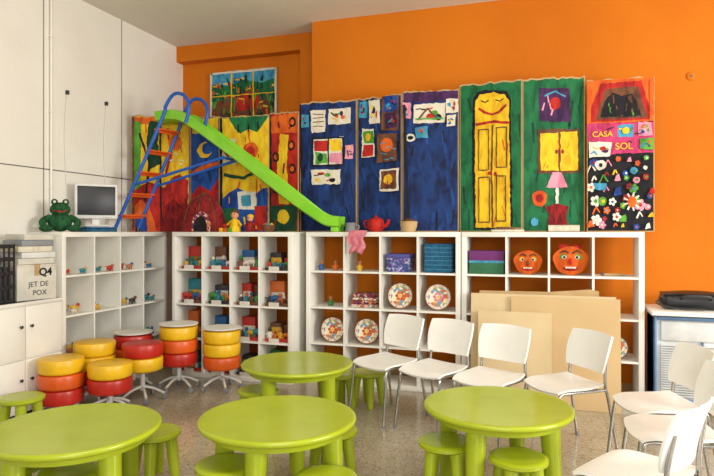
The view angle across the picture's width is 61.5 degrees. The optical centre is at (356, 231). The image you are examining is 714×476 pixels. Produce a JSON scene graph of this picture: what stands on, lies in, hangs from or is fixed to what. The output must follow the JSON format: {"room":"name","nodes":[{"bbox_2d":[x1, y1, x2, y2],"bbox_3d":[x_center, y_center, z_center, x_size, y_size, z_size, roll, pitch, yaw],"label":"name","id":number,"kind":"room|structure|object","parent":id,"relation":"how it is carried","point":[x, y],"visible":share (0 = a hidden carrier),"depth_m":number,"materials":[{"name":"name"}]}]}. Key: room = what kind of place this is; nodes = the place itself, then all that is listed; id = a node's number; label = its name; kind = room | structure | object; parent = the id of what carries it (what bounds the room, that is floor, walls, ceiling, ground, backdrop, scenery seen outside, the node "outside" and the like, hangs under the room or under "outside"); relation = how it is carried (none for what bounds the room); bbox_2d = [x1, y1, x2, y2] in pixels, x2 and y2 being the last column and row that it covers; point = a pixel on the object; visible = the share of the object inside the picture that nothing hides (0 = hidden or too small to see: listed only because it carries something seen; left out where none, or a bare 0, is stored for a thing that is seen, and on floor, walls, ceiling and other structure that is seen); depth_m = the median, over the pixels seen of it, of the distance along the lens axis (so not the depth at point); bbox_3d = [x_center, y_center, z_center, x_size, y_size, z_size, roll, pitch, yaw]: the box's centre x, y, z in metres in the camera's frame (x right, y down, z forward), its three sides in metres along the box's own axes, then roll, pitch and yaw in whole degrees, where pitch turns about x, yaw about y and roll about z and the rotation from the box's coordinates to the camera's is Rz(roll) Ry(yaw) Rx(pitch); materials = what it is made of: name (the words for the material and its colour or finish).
{"room":"children's room","nodes":[
{"label":"children's room","id":0,"kind":"room"},
{"bbox_2d":[0,0,182,320],"bbox_3d":[-3.644,-0.405,3.392,0.153,3.790,9.200,0,0,18],"label":"wall","id":1,"kind":"structure","parent":0,"point":[99,57],"depth_m":5.81,"materials":[{"name":"white paint"}]},
{"bbox_2d":[48,0,53,230],"bbox_3d":[-2.840,-1.155,5.570,0.035,2.290,0.040,0,0,18],"label":"conduit pipe","id":2,"kind":"object","parent":1,"relation":"attached to","point":[51,111],"visible":0.8,"depth_m":5.56,"materials":[{"name":"white plastic"}]},
{"bbox_2d":[65,90,68,185],"bbox_3d":[-2.784,-0.900,5.751,0.030,0.920,0.045,0,0,18],"label":"hanging cord","id":3,"kind":"object","parent":1,"relation":"hanging from","point":[66,91],"visible":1,"depth_m":5.74,"materials":[{"name":"white plastic"}]},
{"bbox_2d":[104,102,107,183],"bbox_3d":[-2.620,-0.900,6.255,0.030,0.920,0.045,0,0,18],"label":"hanging cord","id":4,"kind":"object","parent":1,"relation":"hanging from","point":[106,103],"visible":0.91,"depth_m":6.24,"materials":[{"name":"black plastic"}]},
{"bbox_2d":[82,0,496,46],"bbox_3d":[0.839,-2.350,1.935,9.600,0.100,9.200,0,0,18],"label":"ceiling","id":5,"kind":"structure","parent":0,"point":[178,23],"depth_m":6.34,"materials":[{"name":"paint"}]},
{"bbox_2d":[32,367,713,475],"bbox_3d":[0.839,1.540,1.935,9.600,0.100,9.200,0,0,18],"label":"floor","id":6,"kind":"structure","parent":0,"point":[389,451],"depth_m":4.44,"materials":[{"name":"stone"}]},
{"bbox_2d":[0,391,44,422],"bbox_3d":[-2.434,1.341,4.352,0.310,0.303,0.310,0,0,18],"label":"stool","id":7,"kind":"object","parent":6,"relation":"on","point":[20,400],"visible":0.59,"depth_m":4.28,"materials":[{"name":"green plastic"}]},
{"bbox_2d":[0,297,62,418],"bbox_3d":[-2.956,1.025,4.488,0.464,0.930,1.520,0,0,18],"label":"storage cabinet","id":8,"kind":"object","parent":6,"relation":"on","point":[31,330],"visible":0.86,"depth_m":4.79,"materials":[{"name":"laminate"}]},
{"bbox_2d":[0,244,14,304],"bbox_3d":[-2.899,0.328,4.633,0.300,0.460,0.340,0,0,26],"label":"plastic crate","id":9,"kind":"object","parent":8,"relation":"on","point":[5,272],"visible":1,"depth_m":4.67,"materials":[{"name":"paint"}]},
{"bbox_2d":[5,263,55,301],"bbox_3d":[-2.752,0.413,5.009,0.283,0.290,0.340,0,0,30],"label":"cardboard box","id":10,"kind":"object","parent":8,"relation":"on","point":[32,281],"visible":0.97,"depth_m":4.92,"materials":[{"name":"white cardboard"}]},
{"bbox_2d":[0,234,54,264],"bbox_3d":[-2.765,0.142,5.039,0.260,0.248,0.330,0,0,28],"label":"boxes","id":11,"kind":"object","parent":10,"relation":"on","point":[29,248],"visible":0.94,"depth_m":4.95,"materials":[{"name":"cardboard"}]},
{"bbox_2d":[26,467,36,475],"bbox_3d":[-1.791,1.341,3.032,0.310,0.303,0.310,0,0,-5],"label":"stool","id":12,"kind":"object","parent":6,"relation":"on","point":[29,470],"visible":0.13,"depth_m":3.02,"materials":[{"name":"green plastic"}]},
{"bbox_2d":[37,353,84,408],"bbox_3d":[-2.399,1.253,4.888,0.401,0.474,0.387,0,0,18],"label":"stool","id":13,"kind":"object","parent":6,"relation":"on","point":[61,377],"visible":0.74,"depth_m":4.74,"materials":[{"name":"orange leather"}]},
{"bbox_2d":[33,461,97,475],"bbox_3d":[-1.446,1.341,2.993,0.310,0.303,0.310,0,0,-28],"label":"stool","id":14,"kind":"object","parent":6,"relation":"on","point":[90,468],"visible":0.77,"depth_m":3.00,"materials":[{"name":"green plastic"}]},
{"bbox_2d":[0,403,161,475],"bbox_3d":[-1.451,1.245,3.090,0.850,0.495,0.850,0,0,-10],"label":"table","id":15,"kind":"object","parent":6,"relation":"on","point":[110,435],"visible":0.99,"depth_m":2.97,"materials":[{"name":"green plastic"}]},
{"bbox_2d":[73,338,119,399],"bbox_3d":[-2.321,1.223,5.274,0.387,0.534,0.402,0,0,18],"label":"stool","id":16,"kind":"object","parent":6,"relation":"on","point":[93,349],"visible":0.27,"depth_m":5.14,"materials":[{"name":"yellow leather"}]},
{"bbox_2d":[27,232,166,395],"bbox_3d":[-2.516,0.745,5.978,0.390,1.490,1.485,0,0,18],"label":"cube bookshelf","id":17,"kind":"object","parent":6,"relation":"on","point":[75,251],"visible":0.44,"depth_m":5.96,"materials":[{"name":"white laminate"}]},
{"bbox_2d":[39,199,80,231],"bbox_3d":[-2.664,-0.149,5.385,0.340,0.295,0.229,0,0,-27],"label":"frog","id":18,"kind":"object","parent":17,"relation":"on","point":[59,221],"visible":1,"depth_m":5.34,"materials":[{"name":"green fabric"}]},
{"bbox_2d":[66,342,72,352],"label":"figurines","id":19,"kind":"object","parent":17,"relation":"in","point":[69,348],"depth_m":5.38},
{"bbox_2d":[66,303,79,313],"label":"figurines","id":20,"kind":"object","parent":17,"relation":"in","point":[72,309],"depth_m":5.48},
{"bbox_2d":[79,267,86,273],"label":"figurines","id":21,"kind":"object","parent":17,"relation":"in","point":[82,270],"depth_m":5.49},
{"bbox_2d":[77,227,116,231],"bbox_3d":[-2.533,-0.025,5.828,0.241,0.046,0.301,0,0,38],"label":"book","id":22,"kind":"object","parent":17,"relation":"on","point":[83,229],"visible":0.92,"depth_m":5.73,"materials":[{"name":"blue paper"}]},
{"bbox_2d":[74,183,117,225],"bbox_3d":[-2.544,-0.262,5.845,0.390,0.413,0.160,0,0,-34],"label":"monitor","id":23,"kind":"object","parent":22,"relation":"on","point":[95,202],"visible":0.98,"depth_m":5.81,"materials":[{"name":"grey plastic"}]},
{"bbox_2d":[95,301,101,309],"label":"figurines","id":24,"kind":"object","parent":17,"relation":"in","point":[97,306],"depth_m":5.68},
{"bbox_2d":[96,264,113,270],"label":"figurines","id":25,"kind":"object","parent":17,"relation":"in","point":[109,267],"depth_m":5.82},
{"bbox_2d":[121,262,132,269],"label":"figurines","id":26,"kind":"object","parent":17,"relation":"in","point":[128,266],"depth_m":6.10},
{"bbox_2d":[121,296,136,303],"label":"figurines","id":27,"kind":"object","parent":17,"relation":"in","point":[132,300],"depth_m":6.14},
{"bbox_2d":[144,261,151,267],"label":"figurines","id":28,"kind":"object","parent":17,"relation":"in","point":[148,265],"depth_m":6.43},
{"bbox_2d":[144,293,154,300],"label":"figurines","id":29,"kind":"object","parent":17,"relation":"in","point":[145,296],"depth_m":6.47},
{"bbox_2d":[131,114,188,231],"bbox_3d":[-2.151,-0.644,6.566,0.618,1.281,0.024,0,0,-5],"label":"painted panel","id":30,"kind":"object","parent":17,"relation":"on","point":[166,210],"visible":0.72,"depth_m":6.56,"materials":[{"name":"yellow paint"}]},
{"bbox_2d":[112,91,344,231],"bbox_3d":[-1.308,-0.718,6.194,2.387,1.434,0.453,0,0,9],"label":"slide","id":31,"kind":"object","parent":17,"relation":"on","point":[237,154],"visible":0.97,"depth_m":6.15,"materials":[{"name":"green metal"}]},
{"bbox_2d":[87,358,132,403],"bbox_3d":[-2.013,1.279,4.933,0.396,0.422,0.397,0,0,18],"label":"stool","id":32,"kind":"object","parent":6,"relation":"on","point":[111,377],"visible":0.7,"depth_m":4.80,"materials":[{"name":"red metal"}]},
{"bbox_2d":[113,328,154,393],"bbox_3d":[-2.116,1.216,5.707,0.401,0.548,0.393,0,0,18],"label":"stool","id":33,"kind":"object","parent":6,"relation":"on","point":[125,335],"visible":0.44,"depth_m":5.58,"materials":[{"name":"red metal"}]},
{"bbox_2d":[121,339,166,405],"bbox_3d":[-1.913,1.234,5.327,0.391,0.512,0.400,0,0,18],"label":"stool","id":34,"kind":"object","parent":6,"relation":"on","point":[146,355],"visible":0.85,"depth_m":5.20,"materials":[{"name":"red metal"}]},
{"bbox_2d":[138,423,180,475],"bbox_3d":[-1.216,1.341,3.602,0.310,0.303,0.310,0,0,39],"label":"stool","id":35,"kind":"object","parent":6,"relation":"on","point":[168,433],"visible":0.69,"depth_m":3.58,"materials":[{"name":"green plastic"}]},
{"bbox_2d":[156,320,199,393],"bbox_3d":[-1.692,1.175,5.665,0.402,0.630,0.393,0,0,18],"label":"stool","id":36,"kind":"object","parent":6,"relation":"on","point":[179,337],"visible":0.93,"depth_m":5.55,"materials":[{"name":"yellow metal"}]},
{"bbox_2d":[194,453,244,475],"bbox_3d":[-0.678,1.341,3.091,0.310,0.303,0.310,0,0,16],"label":"stool","id":37,"kind":"object","parent":6,"relation":"on","point":[222,464],"visible":0.79,"depth_m":3.06,"materials":[{"name":"green plastic"}]},
{"bbox_2d":[202,324,243,393],"bbox_3d":[-1.288,1.195,5.709,0.398,0.590,0.395,0,0,18],"label":"stool","id":38,"kind":"object","parent":6,"relation":"on","point":[221,346],"visible":0.99,"depth_m":5.56,"materials":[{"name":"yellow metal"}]},
{"bbox_2d":[172,232,305,384],"bbox_3d":[-1.219,0.745,6.226,1.362,1.490,0.390,0,0,18],"label":"cube bookshelf","id":39,"kind":"object","parent":6,"relation":"on","point":[181,241],"visible":0.52,"depth_m":6.12,"materials":[{"name":"white laminate"}]},
{"bbox_2d":[181,192,225,231],"bbox_3d":[-1.620,-0.213,6.340,0.555,0.420,0.251,0,0,18],"label":"tent","id":40,"kind":"object","parent":39,"relation":"on","point":[204,213],"visible":0.96,"depth_m":6.24,"materials":[{"name":"red fabric"}]},
{"bbox_2d":[190,116,219,203],"bbox_3d":[-1.652,-0.629,6.517,0.381,1.252,0.019,0,0,22],"label":"cardboard","id":41,"kind":"object","parent":39,"relation":"on","point":[202,149],"visible":0.48,"depth_m":6.51,"materials":[{"name":"blue cardboard"}]},
{"bbox_2d":[219,224,231,231],"bbox_3d":[-1.337,-0.043,6.112,0.140,0.082,0.040,0,0,18],"label":"blocks","id":42,"kind":"object","parent":39,"relation":"on","point":[224,228],"visible":1,"depth_m":6.10,"materials":[{"name":"yellow paint"}]},
{"bbox_2d":[227,209,241,231],"bbox_3d":[-1.259,-0.114,6.139,0.149,0.236,0.135,0,0,-19],"label":"doll","id":43,"kind":"object","parent":39,"relation":"on","point":[235,224],"visible":0.87,"depth_m":6.11,"materials":[{"name":"yellow paint"}]},
{"bbox_2d":[220,114,269,231],"bbox_3d":[-1.195,-0.622,6.370,0.561,1.238,0.026,0,0,14],"label":"painted panel","id":44,"kind":"object","parent":39,"relation":"on","point":[241,190],"visible":0.7,"depth_m":6.36,"materials":[{"name":"yellow paint"}]},
{"bbox_2d":[244,214,255,231],"bbox_3d":[-1.086,-0.090,6.096,0.106,0.186,0.117,0,0,-35],"label":"doll","id":45,"kind":"object","parent":39,"relation":"on","point":[250,225],"visible":0.94,"depth_m":6.08,"materials":[{"name":"red plastic"}]},
{"bbox_2d":[261,223,275,231],"bbox_3d":[-0.897,-0.047,6.074,0.150,0.090,0.150,0,0,18],"label":"basket","id":46,"kind":"object","parent":39,"relation":"on","point":[266,227],"visible":1,"depth_m":6.02,"materials":[{"name":"brown wicker"}]},
{"bbox_2d":[270,111,298,231],"bbox_3d":[-0.760,-0.629,6.229,0.347,1.252,0.026,0,0,25],"label":"cardboard","id":47,"kind":"object","parent":39,"relation":"on","point":[284,126],"visible":0.82,"depth_m":6.22,"materials":[{"name":"red paint"}]},
{"bbox_2d":[237,384,278,398],"bbox_3d":[-0.749,1.341,4.554,0.310,0.303,0.310,0,0,36],"label":"stool","id":48,"kind":"object","parent":6,"relation":"on","point":[254,390],"visible":0.35,"depth_m":4.50,"materials":[{"name":"green plastic"}]},
{"bbox_2d":[197,395,355,475],"bbox_3d":[-0.429,1.245,3.257,0.850,0.495,0.850,0,0,-32],"label":"table","id":49,"kind":"object","parent":6,"relation":"on","point":[258,427],"visible":0.95,"depth_m":3.13,"materials":[{"name":"green plastic"}]},
{"bbox_2d":[241,351,352,400],"bbox_3d":[-0.459,1.245,4.607,0.850,0.495,0.850,0,0,-8],"label":"table","id":50,"kind":"object","parent":6,"relation":"on","point":[322,368],"visible":0.79,"depth_m":4.40,"materials":[{"name":"green plastic"}]},
{"bbox_2d":[295,464,356,475],"bbox_3d":[-0.152,1.341,2.930,0.310,0.303,0.310,0,0,-7],"label":"stool","id":51,"kind":"object","parent":6,"relation":"on","point":[323,469],"visible":1,"depth_m":2.99,"materials":[{"name":"green plastic"}]},
{"bbox_2d":[309,425,357,472],"bbox_3d":[-0.151,1.341,3.645,0.310,0.303,0.310,0,0,-30],"label":"stool","id":52,"kind":"object","parent":6,"relation":"on","point":[348,437],"visible":0.28,"depth_m":3.59,"materials":[{"name":"green plastic"}]},
{"bbox_2d":[335,370,355,409],"bbox_3d":[-0.159,1.341,5.078,0.310,0.303,0.310,0,0,-31],"label":"stool","id":53,"kind":"object","parent":6,"relation":"on","point":[340,381],"visible":0.35,"depth_m":5.02,"materials":[{"name":"green plastic"}]},
{"bbox_2d":[354,367,384,409],"bbox_3d":[0.097,1.341,5.152,0.310,0.303,0.310,0,0,38],"label":"stool","id":54,"kind":"object","parent":6,"relation":"on","point":[368,376],"visible":0.75,"depth_m":5.11,"materials":[{"name":"green plastic"}]},
{"bbox_2d":[306,232,461,392],"bbox_3d":[0.280,0.745,5.897,1.525,1.490,0.390,0,0,18],"label":"cube bookshelf","id":55,"kind":"object","parent":6,"relation":"on","point":[315,304],"visible":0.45,"depth_m":5.86,"materials":[{"name":"white laminate"}]},
{"bbox_2d":[300,99,356,231],"bbox_3d":[-0.301,-0.683,6.207,0.603,1.361,0.044,0,0,12],"label":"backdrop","id":56,"kind":"structure","parent":55,"relation":"on","point":[328,129],"depth_m":6.21,"materials":[{"name":"blue paint"}]},
{"bbox_2d":[321,317,342,341],"bbox_3d":[-0.242,0.961,5.925,0.250,0.247,0.048,0,0,18],"label":"decorative plate","id":57,"kind":"object","parent":55,"relation":"in","point":[331,327],"visible":0.98,"depth_m":5.93,"materials":[{"name":"multicoloured ceramic"}]},
{"bbox_2d":[345,223,359,231],"bbox_3d":[-0.057,-0.047,5.879,0.110,0.090,0.132,0,0,-38],"label":"mug","id":58,"kind":"object","parent":55,"relation":"on","point":[348,226],"visible":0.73,"depth_m":5.85,"materials":[{"name":"grey plastic"}]},
{"bbox_2d":[347,230,366,253],"bbox_3d":[0.006,0.100,5.768,0.202,0.233,0.084,0,0,18],"label":"cloth","id":59,"kind":"object","parent":55,"relation":"on","point":[355,237],"visible":1,"depth_m":5.74,"materials":[{"name":"pink fabric"}]},
{"bbox_2d":[351,292,378,307],"bbox_3d":[0.102,0.670,5.939,0.260,0.130,0.240,0,0,18],"label":"folded cloth","id":60,"kind":"object","parent":55,"relation":"in","point":[360,299],"visible":0.81,"depth_m":5.83,"materials":[{"name":"multicoloured fabric"}]},
{"bbox_2d":[354,318,378,343],"bbox_3d":[0.093,0.961,5.815,0.250,0.247,0.048,0,0,18],"label":"decorative plate","id":61,"kind":"object","parent":55,"relation":"in","point":[366,331],"visible":1,"depth_m":5.82,"materials":[{"name":"multicoloured ceramic"}]},
{"bbox_2d":[363,215,389,231],"bbox_3d":[0.193,-0.085,5.877,0.187,0.165,0.224,0,0,-34],"label":"teapot","id":62,"kind":"object","parent":55,"relation":"on","point":[375,224],"visible":1,"depth_m":5.83,"materials":[{"name":"ceramic"}]},
{"bbox_2d":[358,94,401,231],"bbox_3d":[0.219,-0.689,6.034,0.485,1.372,0.042,0,0,26],"label":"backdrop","id":63,"kind":"structure","parent":55,"relation":"on","point":[379,119],"depth_m":6.03,"materials":[{"name":"blue paint"}]},
{"bbox_2d":[387,283,412,308],"bbox_3d":[0.410,0.606,5.712,0.250,0.247,0.048,0,0,18],"label":"decorative plate","id":64,"kind":"object","parent":55,"relation":"in","point":[400,295],"visible":1,"depth_m":5.71,"materials":[{"name":"ceramic"}]},
{"bbox_2d":[386,253,414,271],"bbox_3d":[0.422,0.295,5.814,0.240,0.170,0.210,0,0,18],"label":"gift box","id":65,"kind":"object","parent":55,"relation":"in","point":[396,262],"visible":1,"depth_m":5.72,"materials":[{"name":"purple cardboard"}]},
{"bbox_2d":[400,218,417,231],"bbox_3d":[0.494,-0.067,5.728,0.170,0.130,0.167,0,0,18],"label":"pot","id":66,"kind":"object","parent":55,"relation":"on","point":[408,224],"visible":1,"depth_m":5.67,"materials":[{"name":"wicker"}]},
{"bbox_2d":[402,89,458,231],"bbox_3d":[0.717,-0.699,5.871,0.548,1.392,0.043,0,0,11],"label":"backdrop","id":67,"kind":"structure","parent":55,"relation":"on","point":[430,118],"depth_m":5.88,"materials":[{"name":"blue paint"}]},
{"bbox_2d":[425,284,450,309],"bbox_3d":[0.756,0.606,5.600,0.250,0.247,0.048,0,0,18],"label":"decorative plate","id":68,"kind":"object","parent":55,"relation":"in","point":[437,296],"visible":1,"depth_m":5.60,"materials":[{"name":"ceramic"}]},
{"bbox_2d":[424,243,455,272],"bbox_3d":[0.794,0.245,5.718,0.262,0.270,0.252,0,0,18],"label":"box","id":69,"kind":"object","parent":55,"relation":"in","point":[438,257],"visible":1,"depth_m":5.61,"materials":[{"name":"teal fabric"}]},
{"bbox_2d":[348,314,428,428],"bbox_3d":[0.252,1.092,4.860,0.527,0.800,0.438,0,0,-42],"label":"chair","id":70,"kind":"object","parent":6,"relation":"on","point":[402,330],"visible":0.89,"depth_m":4.90,"materials":[{"name":"plastic"}]},
{"bbox_2d":[393,318,473,431],"bbox_3d":[0.607,1.092,4.599,0.438,0.800,0.527,0,0,45],"label":"chair","id":71,"kind":"object","parent":6,"relation":"on","point":[453,336],"visible":0.87,"depth_m":4.66,"materials":[{"name":"plastic"}]},
{"bbox_2d":[418,432,465,475],"bbox_3d":[0.505,1.341,3.432,0.310,0.303,0.310,0,0,15],"label":"stool","id":72,"kind":"object","parent":6,"relation":"on","point":[435,444],"visible":0.94,"depth_m":3.35,"materials":[{"name":"green plastic"}]},
{"bbox_2d":[452,323,530,447],"bbox_3d":[0.968,1.092,4.324,0.438,0.800,0.527,0,0,43],"label":"chair","id":73,"kind":"object","parent":6,"relation":"on","point":[504,342],"visible":0.71,"depth_m":4.41,"materials":[{"name":"plastic"}]},
{"bbox_2d":[424,386,575,475],"bbox_3d":[0.815,1.245,3.478,0.850,0.495,0.850,0,0,-10],"label":"table","id":74,"kind":"object","parent":6,"relation":"on","point":[481,412],"visible":0.9,"depth_m":3.28,"materials":[{"name":"green plastic"}]},
{"bbox_2d":[478,310,551,394],"bbox_3d":[1.356,1.090,5.176,0.620,0.798,0.082,0,0,18],"label":"leaning board","id":75,"kind":"object","parent":6,"relation":"on","point":[539,357],"visible":0.5,"depth_m":5.14,"materials":[{"name":"beige cardboard"}]},
{"bbox_2d":[489,446,548,475],"bbox_3d":[0.858,1.341,3.191,0.310,0.303,0.310,0,0,-8],"label":"stool","id":76,"kind":"object","parent":6,"relation":"on","point":[506,460],"visible":1,"depth_m":3.14,"materials":[{"name":"green plastic"}]},
{"bbox_2d":[480,290,598,296],"bbox_3d":[1.570,0.990,5.221,1.000,0.998,0.082,0,0,18],"label":"cardboard sheet","id":77,"kind":"object","parent":6,"relation":"on","point":[593,293],"visible":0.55,"depth_m":5.20,"materials":[{"name":"beige cardboard"}]},
{"bbox_2d":[470,293,615,368],"bbox_3d":[1.587,1.017,5.176,1.200,0.944,0.087,0,0,18],"label":"leaning board","id":78,"kind":"object","parent":6,"relation":"on","point":[479,301],"visible":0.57,"depth_m":5.33,"materials":[{"name":"beige cardboard"}]},
{"bbox_2d":[462,232,644,408],"bbox_3d":[1.736,0.745,5.424,1.520,1.490,0.390,0,0,18],"label":"cube bookshelf","id":79,"kind":"object","parent":6,"relation":"on","point":[637,358],"visible":0.52,"depth_m":5.21,"materials":[{"name":"white laminate"}]},
{"bbox_2d":[469,250,504,273],"bbox_3d":[1.213,0.276,5.572,0.314,0.210,0.252,0,0,18],"label":"storage box","id":80,"kind":"object","parent":79,"relation":"in","point":[480,261],"visible":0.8,"depth_m":5.46,"materials":[{"name":"cardboard"}]},
{"bbox_2d":[460,79,521,231],"bbox_3d":[1.266,-0.719,5.703,0.591,1.432,0.024,0,0,25],"label":"painted panel","id":81,"kind":"object","parent":79,"relation":"on","point":[490,112],"visible":0.96,"depth_m":5.70,"materials":[{"name":"green paint"}]},
{"bbox_2d":[491,227,523,231],"bbox_3d":[1.375,-0.025,5.462,0.280,0.045,0.200,0,0,18],"label":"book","id":82,"kind":"object","parent":79,"relation":"on","point":[499,229],"visible":1,"depth_m":5.39,"materials":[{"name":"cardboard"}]},
{"bbox_2d":[514,250,541,273],"bbox_3d":[1.533,0.273,5.384,0.251,0.214,0.062,0,0,18],"label":"mask","id":83,"kind":"object","parent":79,"relation":"in","point":[526,262],"visible":1,"depth_m":5.38,"materials":[{"name":"orange paper"}]},
{"bbox_2d":[522,76,584,231],"bbox_3d":[1.809,-0.717,5.526,0.550,1.429,0.026,0,0,11],"label":"painted panel","id":84,"kind":"object","parent":79,"relation":"on","point":[553,109],"visible":0.94,"depth_m":5.52,"materials":[{"name":"green paint"}]},
{"bbox_2d":[548,225,579,231],"bbox_3d":[1.826,-0.032,5.295,0.260,0.060,0.060,0,0,18],"label":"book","id":85,"kind":"object","parent":79,"relation":"on","point":[551,228],"visible":1,"depth_m":5.27,"materials":[{"name":"beige paper"}]},
{"bbox_2d":[553,244,588,274],"bbox_3d":[1.877,0.242,5.272,0.298,0.274,0.089,0,0,18],"label":"mask","id":86,"kind":"object","parent":79,"relation":"in","point":[569,260],"visible":1,"depth_m":5.26,"materials":[{"name":"orange paper"}]},
{"bbox_2d":[600,272,624,275],"bbox_3d":[2.215,0.362,5.203,0.199,0.036,0.036,0,0,9],"label":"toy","id":87,"kind":"object","parent":79,"relation":"in","point":[601,273],"visible":1,"depth_m":5.20,"materials":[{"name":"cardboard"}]},
{"bbox_2d":[587,76,654,231],"bbox_3d":[2.338,-0.689,5.327,0.555,1.371,0.047,0,0,16],"label":"painted panel","id":88,"kind":"object","parent":79,"relation":"on","point":[620,112],"visible":1,"depth_m":5.33,"materials":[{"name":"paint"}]},
{"bbox_2d":[621,337,627,357],"bbox_3d":[2.211,0.986,5.128,0.200,0.198,0.041,0,0,18],"label":"decorative plate","id":89,"kind":"object","parent":79,"relation":"in","point":[624,346],"visible":0.19,"depth_m":5.11,"materials":[{"name":"multicoloured ceramic"}]},
{"bbox_2d":[511,296,620,413],"bbox_3d":[1.757,1.025,5.083,0.880,0.928,0.085,0,0,18],"label":"cardboard sheet","id":90,"kind":"object","parent":6,"relation":"on","point":[601,315],"visible":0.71,"depth_m":5.04,"materials":[{"name":"beige cardboard"}]},
{"bbox_2d":[524,328,618,449],"bbox_3d":[1.447,1.092,4.136,0.527,0.800,0.438,0,0,-19],"label":"chair","id":91,"kind":"object","parent":6,"relation":"on","point":[586,348],"visible":0.81,"depth_m":4.15,"materials":[{"name":"plastic"}]},
{"bbox_2d":[572,396,713,475],"bbox_3d":[1.230,1.092,2.589,0.438,0.800,0.527,0,0,-42],"label":"chair","id":92,"kind":"object","parent":6,"relation":"on","point":[687,429],"visible":1,"depth_m":2.53,"materials":[{"name":"plastic"}]},
{"bbox_2d":[606,342,713,453],"bbox_3d":[1.851,1.092,3.647,0.527,0.800,0.438,0,0,0],"label":"chair","id":93,"kind":"object","parent":6,"relation":"on","point":[687,360],"visible":0.72,"depth_m":3.69,"materials":[{"name":"plastic"}]},
{"bbox_2d":[622,359,713,475],"bbox_3d":[1.683,1.092,3.158,0.527,0.800,0.438,0,0,12],"label":"chair","id":94,"kind":"object","parent":6,"relation":"on","point":[651,429],"visible":0.6,"depth_m":3.23,"materials":[{"name":"plastic"}]},
{"bbox_2d":[645,304,713,391],"bbox_3d":[2.895,1.065,4.995,0.880,0.845,0.550,0,0,18],"label":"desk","id":95,"kind":"object","parent":6,"relation":"on","point":[653,309],"visible":0.5,"depth_m":4.85,"materials":[{"name":"laminate"}]},
{"bbox_2d":[655,290,713,310],"bbox_3d":[2.770,0.565,4.979,0.549,0.152,0.317,0,0,18],"label":"laptop bag","id":96,"kind":"object","parent":95,"relation":"on","point":[691,300],"visible":1,"depth_m":4.92,"materials":[{"name":"fabric"}]},
{"bbox_2d":[647,312,713,401],"bbox_3d":[2.845,1.090,5.001,0.720,0.800,0.410,0,0,18],"label":"cabinet","id":97,"kind":"object","parent":6,"relation":"on","point":[664,333],"visible":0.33,"depth_m":4.91,"materials":[{"name":"plastic"}]},
{"bbox_2d":[176,0,713,384],"bbox_3d":[2.244,-0.405,6.000,9.440,3.790,0.600,0,0,18],"label":"wall","id":98,"kind":"structure","parent":0,"point":[448,47],"depth_m":5.83,"materials":[{"name":"orange paint"}]},
{"bbox_2d":[210,67,277,117],"bbox_3d":[-1.385,-1.675,7.306,0.910,0.611,0.029,0,0,18],"label":"framed poster","id":99,"kind":"object","parent":98,"relation":"attached to","point":[254,91],"visible":0.93,"depth_m":7.29,"materials":[{"name":"paper"}]},
{"bbox_2d":[357,366,645,391],"bbox_3d":[3.071,1.450,5.408,7.500,0.080,0.015,0,0,18],"label":"baseboard","id":100,"kind":"structure","parent":98,"relation":"attached to","point":[625,387],"depth_m":5.59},
{"bbox_2d":[686,72,696,80],"bbox_3d":[3.023,-1.410,5.419,0.080,0.080,0.024,0,0,18],"label":"cover plate","id":101,"kind":"object","parent":98,"relation":"attached to","point":[690,76],"visible":1,"depth_m":5.42,"materials":[{"name":"orange paint"}]}
]}

